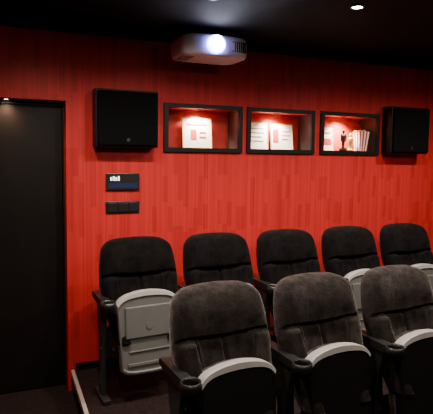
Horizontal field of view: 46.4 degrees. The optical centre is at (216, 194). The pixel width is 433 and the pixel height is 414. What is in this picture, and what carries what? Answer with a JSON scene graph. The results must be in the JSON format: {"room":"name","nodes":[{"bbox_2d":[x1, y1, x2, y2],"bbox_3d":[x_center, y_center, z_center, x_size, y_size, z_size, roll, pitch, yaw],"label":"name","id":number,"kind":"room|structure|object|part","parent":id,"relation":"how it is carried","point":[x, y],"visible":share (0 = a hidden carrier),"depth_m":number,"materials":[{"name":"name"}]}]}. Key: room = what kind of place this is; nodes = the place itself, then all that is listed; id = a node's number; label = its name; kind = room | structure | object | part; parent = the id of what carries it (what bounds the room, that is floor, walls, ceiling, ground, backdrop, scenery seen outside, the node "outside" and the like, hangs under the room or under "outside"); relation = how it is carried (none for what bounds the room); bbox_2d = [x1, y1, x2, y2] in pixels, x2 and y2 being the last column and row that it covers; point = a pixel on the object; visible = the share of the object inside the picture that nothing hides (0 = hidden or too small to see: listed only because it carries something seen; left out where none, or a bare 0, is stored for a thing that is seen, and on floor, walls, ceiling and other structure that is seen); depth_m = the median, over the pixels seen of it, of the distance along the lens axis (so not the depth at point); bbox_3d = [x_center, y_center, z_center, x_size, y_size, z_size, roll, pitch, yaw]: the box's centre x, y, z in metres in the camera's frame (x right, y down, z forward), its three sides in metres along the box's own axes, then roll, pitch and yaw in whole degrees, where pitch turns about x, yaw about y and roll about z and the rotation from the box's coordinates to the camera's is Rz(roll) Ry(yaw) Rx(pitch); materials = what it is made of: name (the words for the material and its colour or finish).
{"room":"home theater","nodes":[
{"label":"home theater","id":0,"kind":"room"},
{"bbox_2d":[0,384,79,413],"bbox_3d":[1.210,1.618,1.577,6.200,0.100,5.980,-1,5,-23],"label":"floor","id":1,"kind":"structure","parent":0,"point":[55,399],"depth_m":3.40,"materials":[{"name":"carpet"}]},
{"bbox_2d":[159,280,275,413],"bbox_3d":[0.026,0.964,2.385,0.555,1.040,0.376,-2,5,-28],"label":"seat","id":2,"kind":"object","parent":1,"relation":"on","point":[220,361],"visible":1,"depth_m":2.33,"materials":[{"name":"black fabric"}]},
{"bbox_3d":[-0.173,1.135,2.277,0.096,0.715,0.348,-2,5,-28],"label":"arm and stand","id":3,"kind":"part","parent":2,"relation":"part of","materials":[{"name":"black plastic"}]},
{"bbox_3d":[0.083,1.010,2.323,0.400,0.510,0.130,-2,-1,-28],"label":"folded seat","id":4,"kind":"part","parent":2,"relation":"part of","materials":[{"name":"grey plastic"}]},
{"bbox_2d":[73,341,389,413],"bbox_3d":[1.171,1.314,3.877,4.270,0.145,1.120,-1,5,-23],"label":"platform","id":5,"kind":"object","parent":1,"relation":"on","point":[147,393],"visible":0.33,"depth_m":3.25,"materials":[{"name":"carpet"}]},
{"bbox_2d":[71,370,88,413],"bbox_3d":[-0.794,1.292,3.041,0.024,0.036,1.119,-1,5,-23],"label":"trim riser nosing","id":6,"kind":"structure","parent":5,"relation":"attached to","point":[73,374],"depth_m":3.22,"materials":[{"name":"metal"}]},
{"bbox_2d":[92,236,177,405],"bbox_3d":[-0.501,0.777,3.235,0.560,0.974,0.377,-1,5,-27],"label":"seat","id":7,"kind":"object","parent":5,"relation":"on","point":[138,279],"visible":0.94,"depth_m":3.14,"materials":[{"name":"black fabric"}]},
{"bbox_3d":[-0.704,0.948,3.130,0.096,0.649,0.348,-1,5,-27],"label":"arm and stand","id":8,"kind":"part","parent":7,"relation":"part of","materials":[{"name":"black plastic"}]},
{"bbox_3d":[-0.483,0.589,3.243,0.514,0.600,0.352,-1,5,-27],"label":"backrest","id":9,"kind":"part","parent":7,"relation":"part of","materials":[{"name":"black fabric"}]},
{"bbox_3d":[-0.443,0.846,3.176,0.400,0.510,0.130,-1,-1,-27],"label":"folded seat","id":10,"kind":"part","parent":7,"relation":"part of","materials":[{"name":"grey plastic"}]},
{"bbox_3d":[-0.413,0.862,3.118,0.300,0.365,0.020,-1,-1,-27],"label":"seat pan panel","id":11,"kind":"part","parent":7,"relation":"part of","materials":[{"name":"grey plastic"}]},
{"bbox_2d":[178,232,253,289],"bbox_3d":[0.016,0.767,3.454,0.560,0.974,0.377,-1,5,-27],"label":"seat","id":12,"kind":"object","parent":5,"relation":"on","point":[214,256],"visible":0.42,"depth_m":3.46,"materials":[{"name":"black fabric"}]},
{"bbox_3d":[-0.187,0.938,3.349,0.096,0.649,0.348,-1,5,-27],"label":"arm and stand","id":13,"kind":"part","parent":12,"relation":"part of","materials":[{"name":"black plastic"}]},
{"bbox_2d":[253,229,320,335],"bbox_3d":[0.532,0.757,3.672,0.560,0.974,0.377,-1,5,-27],"label":"seat","id":14,"kind":"object","parent":5,"relation":"on","point":[280,253],"visible":0.54,"depth_m":3.65,"materials":[{"name":"black fabric"}]},
{"bbox_3d":[0.330,0.928,3.567,0.096,0.649,0.348,-1,5,-27],"label":"arm and stand","id":15,"kind":"part","parent":14,"relation":"part of","materials":[{"name":"black plastic"}]},
{"bbox_2d":[320,226,379,330],"bbox_3d":[1.049,0.747,3.891,0.560,0.974,0.377,-1,5,-27],"label":"seat","id":16,"kind":"object","parent":5,"relation":"on","point":[348,252],"visible":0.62,"depth_m":3.86,"materials":[{"name":"black fabric"}]},
{"bbox_3d":[1.067,0.559,3.898,0.514,0.600,0.352,-1,5,-27],"label":"backrest","id":17,"kind":"part","parent":16,"relation":"part of","materials":[{"name":"black fabric"}]},
{"bbox_3d":[1.107,0.816,3.831,0.400,0.510,0.130,-1,-1,-27],"label":"folded seat","id":18,"kind":"part","parent":16,"relation":"part of","materials":[{"name":"grey plastic"}]},
{"bbox_3d":[1.137,0.832,3.773,0.300,0.365,0.020,-1,-1,-27],"label":"seat pan panel","id":19,"kind":"part","parent":16,"relation":"part of","materials":[{"name":"grey plastic"}]},
{"bbox_2d":[379,223,432,289],"bbox_3d":[1.609,0.737,4.131,0.657,0.977,0.377,-1,5,-27],"label":"seat","id":20,"kind":"object","parent":5,"relation":"on","point":[400,243],"visible":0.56,"depth_m":4.09,"materials":[{"name":"black fabric"}]},
{"bbox_3d":[1.583,0.549,4.117,0.514,0.600,0.352,-1,5,-27],"label":"backrest","id":21,"kind":"part","parent":20,"relation":"part of","materials":[{"name":"black fabric"}]},
{"bbox_3d":[1.624,0.806,4.050,0.400,0.510,0.130,-1,-1,-27],"label":"folded seat","id":22,"kind":"part","parent":20,"relation":"part of","materials":[{"name":"grey plastic"}]},
{"bbox_3d":[1.654,0.822,3.992,0.300,0.365,0.020,-1,-1,-27],"label":"seat pan panel","id":23,"kind":"part","parent":20,"relation":"part of","materials":[{"name":"grey plastic"}]},
{"bbox_2d":[270,272,370,413],"bbox_3d":[0.534,0.954,2.600,0.555,1.040,0.376,-2,5,-28],"label":"seat","id":24,"kind":"object","parent":1,"relation":"on","point":[320,358],"visible":1,"depth_m":2.52,"materials":[{"name":"black fabric"}]},
{"bbox_3d":[0.335,1.125,2.492,0.096,0.715,0.348,-2,5,-28],"label":"arm and stand","id":25,"kind":"part","parent":24,"relation":"part of","materials":[{"name":"black plastic"}]},
{"bbox_3d":[0.592,1.000,2.538,0.400,0.510,0.130,-2,-1,-28],"label":"folded seat","id":26,"kind":"part","parent":24,"relation":"part of","materials":[{"name":"grey plastic"}]},
{"bbox_2d":[361,265,432,413],"bbox_3d":[1.042,0.944,2.815,0.555,1.040,0.376,-2,5,-28],"label":"seat","id":27,"kind":"object","parent":1,"relation":"on","point":[396,300],"visible":1,"depth_m":2.71,"materials":[{"name":"black fabric"}]},
{"bbox_3d":[0.844,1.115,2.707,0.096,0.715,0.348,-2,5,-28],"label":"arm and stand","id":28,"kind":"part","parent":27,"relation":"part of","materials":[{"name":"black plastic"}]},
{"bbox_3d":[1.100,0.990,2.753,0.400,0.510,0.130,-2,-1,-28],"label":"folded seat","id":29,"kind":"part","parent":27,"relation":"part of","materials":[{"name":"grey plastic"}]},
{"bbox_2d":[0,26,432,390],"bbox_3d":[0.118,0.106,4.091,6.000,2.490,0.280,-1,5,-23],"label":"wall","id":30,"kind":"structure","parent":0,"point":[180,196],"depth_m":3.88,"materials":[{"name":"red wood"}]},
{"bbox_2d":[0,104,63,393],"bbox_3d":[-1.494,0.383,3.422,0.871,1.982,0.045,-1,5,-23],"label":"door","id":31,"kind":"structure","parent":30,"relation":"in","point":[31,191],"depth_m":3.49,"materials":[{"name":"black wood"}]},
{"bbox_2d":[0,99,66,384],"bbox_3d":[-1.500,0.373,3.408,0.920,2.020,0.135,-1,5,-23],"label":"door frame","id":32,"kind":"structure","parent":30,"relation":"in","point":[20,102],"depth_m":3.53,"materials":[{"name":"black paint"}]},
{"bbox_2d":[106,173,138,189],"bbox_3d":[-0.663,-0.094,3.578,0.236,0.120,0.020,-1,5,-23],"label":"control display","id":33,"kind":"object","parent":30,"relation":"attached to","point":[114,181],"visible":1,"depth_m":3.57,"materials":[{"name":"black plastic"}]},
{"bbox_2d":[106,201,138,213],"bbox_3d":[-0.666,0.087,3.593,0.240,0.086,0.018,-1,5,-23],"label":"light switch panel","id":34,"kind":"object","parent":30,"relation":"attached to","point":[111,206],"visible":1,"depth_m":3.58,"materials":[{"name":"black plastic"}]},
{"bbox_2d":[92,88,157,147],"bbox_3d":[-0.624,-0.524,3.486,0.435,0.390,0.152,-1,5,-23],"label":"wall speaker","id":35,"kind":"object","parent":30,"relation":"attached to","point":[120,117],"visible":1,"depth_m":3.42,"materials":[{"name":"plastic"}]},
{"bbox_2d":[75,335,276,370],"bbox_3d":[0.965,1.173,4.382,4.250,0.050,0.012,-1,5,-23],"label":"baseboard","id":36,"kind":"structure","parent":30,"relation":"attached to","point":[113,361],"depth_m":3.60,"materials":[{"name":"wood"}]},
{"bbox_2d":[182,117,211,147],"bbox_3d":[-0.151,-0.476,3.904,0.240,0.234,0.043,-1,5,-23],"label":"book","id":37,"kind":"object","parent":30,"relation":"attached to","point":[196,132],"visible":0.85,"depth_m":3.90,"materials":[{"name":"white paper"}]},
{"bbox_2d":[187,124,206,138],"bbox_3d":[-0.149,-0.488,3.900,0.168,0.117,0.002,-1,-2,-23],"label":"print","id":38,"kind":"object","parent":37,"relation":"attached to","point":[193,131],"depth_m":3.89},
{"bbox_2d":[163,102,242,152],"bbox_3d":[-0.091,-0.497,3.786,0.630,0.355,0.022,-1,5,-23],"label":"frame","id":39,"kind":"object","parent":30,"relation":"attached to","point":[166,148],"visible":1,"depth_m":3.76,"materials":[{"name":"black wood"}]},
{"bbox_2d":[0,21,432,69],"bbox_3d":[0.195,-1.113,3.852,6.000,0.020,0.030,-1,5,-23],"label":"trim","id":40,"kind":"structure","parent":30,"relation":"attached to","point":[10,24],"depth_m":3.59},
{"bbox_2d":[251,122,267,148],"bbox_3d":[0.334,-0.482,4.131,0.190,0.224,0.042,-1,5,-23],"label":"framed picture","id":41,"kind":"object","parent":30,"relation":"attached to","point":[259,130],"visible":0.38,"depth_m":4.13,"materials":[{"name":"white paper"}]},
{"bbox_2d":[251,128,264,140],"bbox_3d":[0.336,-0.492,4.126,0.133,0.108,0.002,-1,-2,-23],"label":"print","id":42,"kind":"object","parent":41,"relation":"attached to","point":[251,128],"depth_m":4.12},
{"bbox_2d":[246,107,315,153],"bbox_3d":[0.521,-0.509,4.045,0.620,0.355,0.022,-1,5,-23],"label":"frame","id":43,"kind":"object","parent":30,"relation":"attached to","point":[250,110],"visible":1,"depth_m":4.03,"materials":[{"name":"black wood"}]},
{"bbox_2d":[270,124,292,149],"bbox_3d":[0.540,-0.481,4.207,0.210,0.214,0.041,-1,5,-23],"label":"framed picture","id":44,"kind":"object","parent":30,"relation":"attached to","point":[281,135],"visible":0.85,"depth_m":4.20,"materials":[{"name":"white paper"}]},
{"bbox_2d":[273,129,289,141],"bbox_3d":[0.542,-0.491,4.202,0.168,0.107,0.002,-1,-2,-23],"label":"print","id":45,"kind":"object","parent":44,"relation":"attached to","point":[275,131],"depth_m":4.18},
{"bbox_2d":[324,126,333,150],"bbox_3d":[0.965,-0.490,4.397,0.120,0.214,0.041,-1,5,-23],"label":"framed picture","id":46,"kind":"object","parent":30,"relation":"attached to","point":[328,133],"visible":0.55,"depth_m":4.40,"materials":[{"name":"white paper"}]},
{"bbox_2d":[324,132,330,144],"bbox_3d":[0.967,-0.490,4.392,0.072,0.107,0.002,-1,-2,-23],"label":"print","id":47,"kind":"object","parent":46,"relation":"attached to","point":[326,141],"depth_m":4.39},
{"bbox_2d":[339,129,346,150],"bbox_3d":[1.102,-0.476,4.394,0.066,0.189,0.066,-1,5,-23],"label":"figurine","id":48,"kind":"object","parent":30,"relation":"on","point":[343,136],"visible":0.96,"depth_m":4.38,"materials":[{"name":"brown metal"}]},
{"bbox_2d":[319,111,380,154],"bbox_3d":[1.143,-0.521,4.308,0.610,0.355,0.022,-1,5,-23],"label":"frame","id":49,"kind":"object","parent":30,"relation":"attached to","point":[322,113],"visible":1,"depth_m":4.29,"materials":[{"name":"black wood"}]},
{"bbox_2d":[347,133,353,150],"bbox_3d":[1.171,-0.460,4.425,0.066,0.155,0.066,-1,5,-23],"label":"figurine","id":50,"kind":"object","parent":30,"relation":"on","point":[350,139],"visible":0.94,"depth_m":4.41,"materials":[{"name":"gold metal"}]},
{"bbox_2d":[351,130,369,150],"bbox_3d":[1.273,-0.482,4.477,0.110,0.192,0.110,-1,5,-23],"label":"popcorn box","id":51,"kind":"object","parent":30,"relation":"on","point":[360,140],"visible":0.98,"depth_m":4.44,"materials":[{"name":"white paper"}]},
{"bbox_2d":[381,106,429,153],"bbox_3d":[1.675,-0.566,4.459,0.420,0.405,0.152,-1,5,-23],"label":"wall speaker","id":52,"kind":"object","parent":30,"relation":"attached to","point":[405,130],"visible":1,"depth_m":4.38,"materials":[{"name":"plastic"}]},
{"bbox_2d":[0,0,432,66],"bbox_3d":[1.246,-0.964,1.374,6.200,0.100,5.980,-1,5,-23],"label":"ceiling","id":53,"kind":"structure","parent":0,"point":[388,31],"depth_m":3.10,"materials":[{"name":"black paint"}]},
{"bbox_2d":[171,33,246,64],"bbox_3d":[-0.042,-0.999,3.391,0.470,0.182,0.366,-1,5,-23],"label":"ceiling projector","id":54,"kind":"object","parent":53,"relation":"hanging from","point":[204,48],"depth_m":3.27,"materials":[{"name":"white plastic"}]},
{"bbox_2d":[350,4,364,9],"bbox_3d":[0.769,-1.025,2.757,0.080,0.008,0.080,-1,5,-23],"label":"recessed light","id":55,"kind":"object","parent":53,"relation":"in","point":[358,6],"depth_m":2.75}
]}

